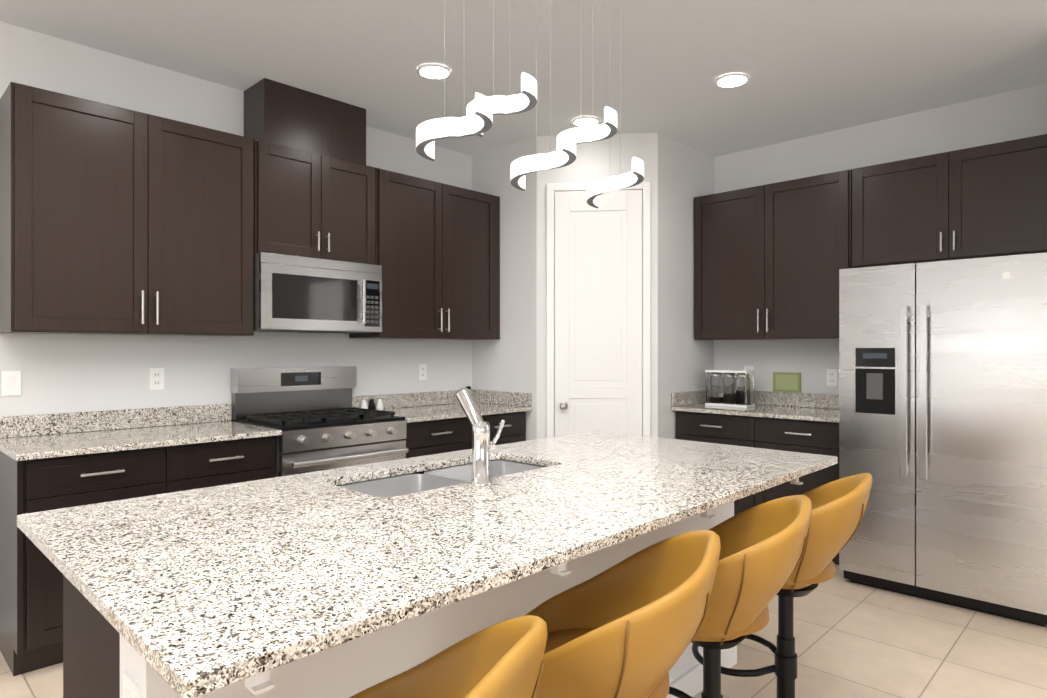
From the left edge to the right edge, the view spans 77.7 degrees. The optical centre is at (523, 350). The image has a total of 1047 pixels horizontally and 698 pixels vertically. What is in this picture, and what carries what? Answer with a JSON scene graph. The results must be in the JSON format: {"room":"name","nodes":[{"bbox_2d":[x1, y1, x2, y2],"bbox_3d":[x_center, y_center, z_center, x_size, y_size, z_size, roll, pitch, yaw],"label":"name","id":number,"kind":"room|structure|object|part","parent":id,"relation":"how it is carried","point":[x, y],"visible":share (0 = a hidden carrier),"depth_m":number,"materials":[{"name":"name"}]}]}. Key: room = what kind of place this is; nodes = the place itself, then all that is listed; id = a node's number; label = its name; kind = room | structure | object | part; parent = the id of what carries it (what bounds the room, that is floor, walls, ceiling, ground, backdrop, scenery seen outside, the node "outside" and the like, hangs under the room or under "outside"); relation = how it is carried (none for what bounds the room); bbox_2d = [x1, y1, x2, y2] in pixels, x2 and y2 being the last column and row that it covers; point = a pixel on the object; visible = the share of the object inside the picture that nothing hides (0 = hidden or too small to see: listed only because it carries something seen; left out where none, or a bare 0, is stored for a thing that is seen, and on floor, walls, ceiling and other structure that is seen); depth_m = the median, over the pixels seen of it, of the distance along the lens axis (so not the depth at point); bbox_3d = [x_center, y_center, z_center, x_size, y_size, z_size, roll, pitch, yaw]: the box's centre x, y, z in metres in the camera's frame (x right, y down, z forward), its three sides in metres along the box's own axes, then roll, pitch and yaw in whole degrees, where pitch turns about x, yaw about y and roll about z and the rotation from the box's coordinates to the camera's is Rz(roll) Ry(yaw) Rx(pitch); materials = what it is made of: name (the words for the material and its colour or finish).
{"room":"kitchen","nodes":[
{"label":"kitchen","id":0,"kind":"room"},
{"bbox_2d":[0,22,471,418],"bbox_3d":[-3.114,-0.099,2.370,0.120,2.840,10.620,0,0,44],"label":"wall","id":1,"kind":"structure","parent":0,"point":[65,373],"depth_m":3.53,"materials":[{"name":"paint"}]},
{"bbox_2d":[1,371,20,395],"bbox_3d":[-2.387,0.153,3.031,0.008,0.115,0.072,0,0,44],"label":"light switch","id":2,"kind":"object","parent":1,"relation":"attached to","point":[10,383],"visible":1,"depth_m":3.03,"materials":[{"name":"white plastic"}]},
{"bbox_2d":[0,82,271,335],"bbox_3d":[-1.910,-0.615,3.288,0.338,1.070,1.123,0,0,44],"label":"upper cabinet","id":3,"kind":"object","parent":1,"relation":"attached to","point":[115,220],"depth_m":3.08,"materials":[{"name":"brown wood"}]},
{"bbox_2d":[149,368,163,389],"bbox_3d":[-1.960,0.153,3.475,0.007,0.115,0.072,0,0,44],"label":"electrical outlet","id":4,"kind":"object","parent":1,"relation":"attached to","point":[156,378],"visible":1,"depth_m":3.47,"materials":[{"name":"white plastic"}]},
{"bbox_2d":[272,143,379,264],"bbox_3d":[-1.304,-0.840,3.917,0.338,0.620,0.764,0,0,44],"label":"upper cabinet","id":5,"kind":"object","parent":1,"relation":"attached to","point":[324,207],"depth_m":3.81,"materials":[{"name":"brown wood"}]},
{"bbox_2d":[254,252,381,333],"bbox_3d":[-1.267,-0.318,3.882,0.439,0.416,0.762,0,0,44],"label":"microwave","id":6,"kind":"object","parent":5,"relation":"attached to","point":[295,294],"visible":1,"depth_m":3.72,"materials":[{"name":"grey metal"}]},
{"bbox_2d":[418,364,426,379],"bbox_3d":[-0.736,0.160,4.745,0.007,0.115,0.072,0,0,44],"label":"electrical outlet","id":7,"kind":"object","parent":1,"relation":"attached to","point":[422,371],"visible":1,"depth_m":4.74,"materials":[{"name":"white plastic"}]},
{"bbox_2d":[349,169,499,339],"bbox_3d":[-0.685,-0.615,4.559,0.338,1.070,1.159,0,0,44],"label":"upper cabinet","id":8,"kind":"object","parent":1,"relation":"attached to","point":[440,242],"depth_m":4.42,"materials":[{"name":"brown wood"}]},
{"bbox_2d":[472,136,536,440],"bbox_3d":[-0.116,-0.101,4.898,0.688,2.840,0.110,0,0,44],"label":"wall","id":9,"kind":"structure","parent":0,"point":[507,361],"depth_m":4.78,"materials":[{"name":"paint"}]},
{"bbox_2d":[0,564,1046,697],"bbox_3d":[-0.232,1.382,-0.489,8.240,0.120,10.740,0,0,44],"label":"floor","id":10,"kind":"structure","parent":0,"point":[854,640],"depth_m":2.82,"materials":[{"name":"tile"}]},
{"bbox_2d":[0,436,274,675],"bbox_3d":[-1.848,0.877,3.163,0.600,0.886,1.065,0,0,44],"label":"base cabinet","id":11,"kind":"object","parent":10,"relation":"on","point":[31,606],"depth_m":2.73,"materials":[{"name":"brown wood"}]},
{"bbox_2d":[0,403,281,460],"bbox_3d":[-1.835,0.369,3.143,0.648,0.126,1.077,0,0,44],"label":"countertop","id":12,"kind":"structure","parent":11,"relation":"on","point":[31,437],"depth_m":3.14,"materials":[{"name":"stone"}]},
{"bbox_2d":[231,366,408,476],"bbox_3d":[-1.171,0.713,3.790,0.707,1.215,0.768,0,0,44],"label":"range","id":13,"kind":"object","parent":10,"relation":"on","point":[316,418],"visible":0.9,"depth_m":3.74,"materials":[{"name":"grey metal"}]},
{"bbox_2d":[17,388,837,697],"bbox_3d":[-0.025,0.719,2.047,1.160,1.204,2.340,0,0,44],"label":"kitchen island","id":14,"kind":"object","parent":10,"relation":"on","point":[345,582],"visible":0.94,"depth_m":1.47,"materials":[{"name":"granite"},{"name":"paint"},{"name":"dark espresso wood"}]},
{"bbox_2d":[455,388,505,485],"bbox_3d":[-0.141,0.262,2.019,0.142,0.288,0.106,0,0,44],"label":"faucet","id":15,"kind":"object","parent":14,"relation":"on","point":[482,445],"depth_m":1.97,"materials":[{"name":"silver metal"}]},
{"bbox_2d":[349,615,547,697],"bbox_3d":[-0.241,0.868,1.006,0.577,0.906,0.563,0,0,44],"label":"bar stool","id":16,"kind":"object","parent":10,"relation":"on","point":[503,659],"visible":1,"depth_m":1.16,"materials":[{"name":"yellow leather"}]},
{"bbox_2d":[402,411,525,457],"bbox_3d":[-0.564,0.877,4.497,0.600,0.886,1.082,0,0,44],"label":"base cabinet","id":17,"kind":"object","parent":10,"relation":"on","point":[423,438],"depth_m":4.18,"materials":[{"name":"brown wood"}]},
{"bbox_2d":[352,389,531,422],"bbox_3d":[-0.547,0.369,4.479,0.648,0.126,1.083,0,0,44],"label":"countertop","id":18,"kind":"structure","parent":17,"relation":"on","point":[423,406],"depth_m":4.61,"materials":[{"name":"stone"}]},
{"bbox_2d":[360,399,382,409],"bbox_3d":[-1.016,0.365,4.355,0.047,0.079,0.168,0,0,44],"label":"salt","id":19,"kind":"object","parent":18,"relation":"on","point":[379,404],"visible":0.88,"depth_m":4.34,"materials":[{"name":"white ceramic"}]},
{"bbox_2d":[524,530,720,697],"bbox_3d":[0.169,0.861,1.456,0.578,0.921,0.565,0,0,44],"label":"bar stool","id":20,"kind":"object","parent":10,"relation":"on","point":[630,626],"visible":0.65,"depth_m":1.23,"materials":[{"name":"yellow leather"}]},
{"bbox_2d":[668,495,811,697],"bbox_3d":[0.520,0.858,1.827,0.577,0.926,0.562,0,0,44],"label":"bar stool","id":21,"kind":"object","parent":10,"relation":"on","point":[762,549],"visible":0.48,"depth_m":1.62,"materials":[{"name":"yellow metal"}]},
{"bbox_2d":[676,411,838,564],"bbox_3d":[1.714,0.877,4.482,1.199,0.886,0.636,0,0,44],"label":"base cabinet","id":22,"kind":"object","parent":10,"relation":"on","point":[810,437],"visible":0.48,"depth_m":4.21,"materials":[{"name":"brown wood"}]},
{"bbox_2d":[671,390,838,422],"bbox_3d":[1.711,0.369,4.476,1.201,0.126,0.648,0,0,44],"label":"countertop","id":23,"kind":"structure","parent":22,"relation":"on","point":[805,406],"depth_m":4.56,"materials":[{"name":"stone"}]},
{"bbox_2d":[705,369,754,407],"bbox_3d":[1.495,0.274,4.720,0.320,0.261,0.130,0,0,44],"label":"canister set","id":24,"kind":"object","parent":23,"relation":"on","point":[729,389],"visible":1,"depth_m":4.68,"materials":[{"name":"white"}]},
{"bbox_2d":[773,372,800,392],"bbox_3d":[1.912,0.232,4.720,0.200,0.143,0.014,0,0,44],"label":"sign","id":25,"kind":"object","parent":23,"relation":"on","point":[786,381],"visible":1,"depth_m":4.71,"materials":[{"name":"green"}]},
{"bbox_2d":[692,473,871,697],"bbox_3d":[0.870,0.858,2.200,0.572,0.926,0.551,0,0,44],"label":"bar stool","id":26,"kind":"object","parent":10,"relation":"on","point":[839,506],"visible":0.48,"depth_m":2.05,"materials":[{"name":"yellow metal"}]},
{"bbox_3d":[0.888,0.580,2.177,0.525,0.380,0.551,0,0,44],"label":"bar stool seat","id":27,"kind":"part","parent":26,"relation":"part of","materials":[{"name":"yellow leather"}]},
{"bbox_2d":[839,252,1046,626],"bbox_3d":[2.380,0.432,3.615,0.925,1.775,0.905,0,0,44],"label":"refrigerator","id":28,"kind":"object","parent":10,"relation":"on","point":[1030,617],"depth_m":3.29,"materials":[{"name":"grey metal"}]},
{"bbox_3d":[2.111,0.388,3.337,0.925,1.685,0.131,0,0,44],"label":"refrigerator doors","id":29,"kind":"part","parent":28,"relation":"part of","materials":[{"name":"silver metal"}]},
{"bbox_2d":[0,0,1046,156],"bbox_3d":[-0.232,-1.578,-0.490,8.240,0.120,10.740,0,0,44],"label":"ceiling","id":30,"kind":"structure","parent":0,"point":[811,67],"depth_m":3.33,"materials":[{"name":"grey paint"}]},
{"bbox_2d":[244,78,365,164],"bbox_3d":[-1.315,-1.335,3.952,0.273,0.366,0.655,0,0,44],"label":"box","id":31,"kind":"object","parent":30,"relation":"hanging from","point":[278,113],"visible":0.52,"depth_m":3.80,"materials":[{"name":"brown wood"}]},
{"bbox_2d":[417,63,450,78],"bbox_3d":[-0.484,-1.508,3.530,0.184,0.018,0.184,0,0,44],"label":"recessed light","id":32,"kind":"object","parent":30,"relation":"in","point":[432,71],"visible":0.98,"depth_m":3.50,"materials":[{"name":"white"}]},
{"bbox_2d":[416,0,643,207],"bbox_3d":[0.066,-1.025,2.140,0.167,0.985,1.200,0,0,44],"label":"pendant chandelier","id":33,"kind":"object","parent":30,"relation":"hanging from","point":[481,112],"visible":1,"depth_m":2.08,"materials":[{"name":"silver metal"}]},
{"bbox_2d":[572,116,599,126],"bbox_3d":[0.414,-1.508,4.303,0.184,0.018,0.184,0,0,44],"label":"recessed light","id":34,"kind":"object","parent":30,"relation":"in","point":[589,121],"visible":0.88,"depth_m":4.27,"materials":[{"name":"white"}]},
{"bbox_2d":[715,73,748,87],"bbox_3d":[1.169,-1.508,3.646,0.184,0.018,0.184,0,0,44],"label":"recessed light","id":35,"kind":"object","parent":30,"relation":"in","point":[731,80],"visible":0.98,"depth_m":3.62,"materials":[{"name":"white"}]},
{"bbox_2d":[537,133,657,438],"bbox_3d":[0.520,-0.100,4.637,0.848,2.840,0.110,0,0,5],"label":"wall","id":36,"kind":"structure","parent":0,"point":[596,160],"depth_m":4.58,"materials":[{"name":"paint"}]},
{"bbox_2d":[546,181,650,437],"bbox_3d":[0.525,0.071,4.570,0.726,2.498,0.018,0,0,5],"label":"door frame","id":37,"kind":"structure","parent":36,"relation":"attached to","point":[645,186],"depth_m":4.58,"materials":[{"name":"white wood"}]},
{"bbox_2d":[555,190,642,436],"bbox_3d":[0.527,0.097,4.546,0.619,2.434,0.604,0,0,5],"label":"pantry door","id":38,"kind":"structure","parent":36,"relation":"in","point":[598,319],"depth_m":4.57,"materials":[{"name":"white paint"}]},
{"bbox_3d":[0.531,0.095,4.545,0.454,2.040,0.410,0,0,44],"label":"pantry door knob","id":39,"kind":"part","parent":38,"relation":"part of","materials":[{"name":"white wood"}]},
{"bbox_2d":[658,133,713,438],"bbox_3d":[1.179,-0.100,4.875,0.110,2.840,0.811,0,0,44],"label":"wall","id":40,"kind":"structure","parent":0,"point":[685,178],"depth_m":4.74,"materials":[{"name":"paint"}]},
{"bbox_2d":[714,84,1046,394],"bbox_3d":[3.452,-0.100,3.335,8.000,2.840,0.120,0,0,44],"label":"wall","id":41,"kind":"structure","parent":0,"point":[1011,115],"depth_m":4.49,"materials":[{"name":"paint"}]},
{"bbox_2d":[744,366,753,369],"bbox_3d":[1.707,0.174,4.925,0.072,0.115,0.007,0,0,44],"label":"electrical outlet","id":42,"kind":"object","parent":41,"relation":"attached to","point":[748,367],"visible":0.29,"depth_m":4.92,"materials":[{"name":"white plastic"}]},
{"bbox_2d":[694,167,865,339],"bbox_3d":[1.812,-0.615,4.594,1.181,1.070,0.338,0,0,44],"label":"upper cabinet","id":43,"kind":"object","parent":41,"relation":"attached to","point":[771,260],"depth_m":4.44,"materials":[{"name":"brown wood"}]},
{"bbox_2d":[826,369,837,385],"bbox_3d":[2.139,0.190,4.509,0.072,0.115,0.007,0,0,44],"label":"electrical outlet","id":44,"kind":"object","parent":41,"relation":"attached to","point":[831,377],"visible":1,"depth_m":4.51,"materials":[{"name":"white plastic"}]},
{"bbox_2d":[866,134,1046,266],"bbox_3d":[2.566,-0.837,3.867,1.055,0.625,0.338,0,0,44],"label":"upper cabinet","id":45,"kind":"object","parent":41,"relation":"attached to","point":[990,200],"depth_m":3.71,"materials":[{"name":"brown wood"}]}
]}

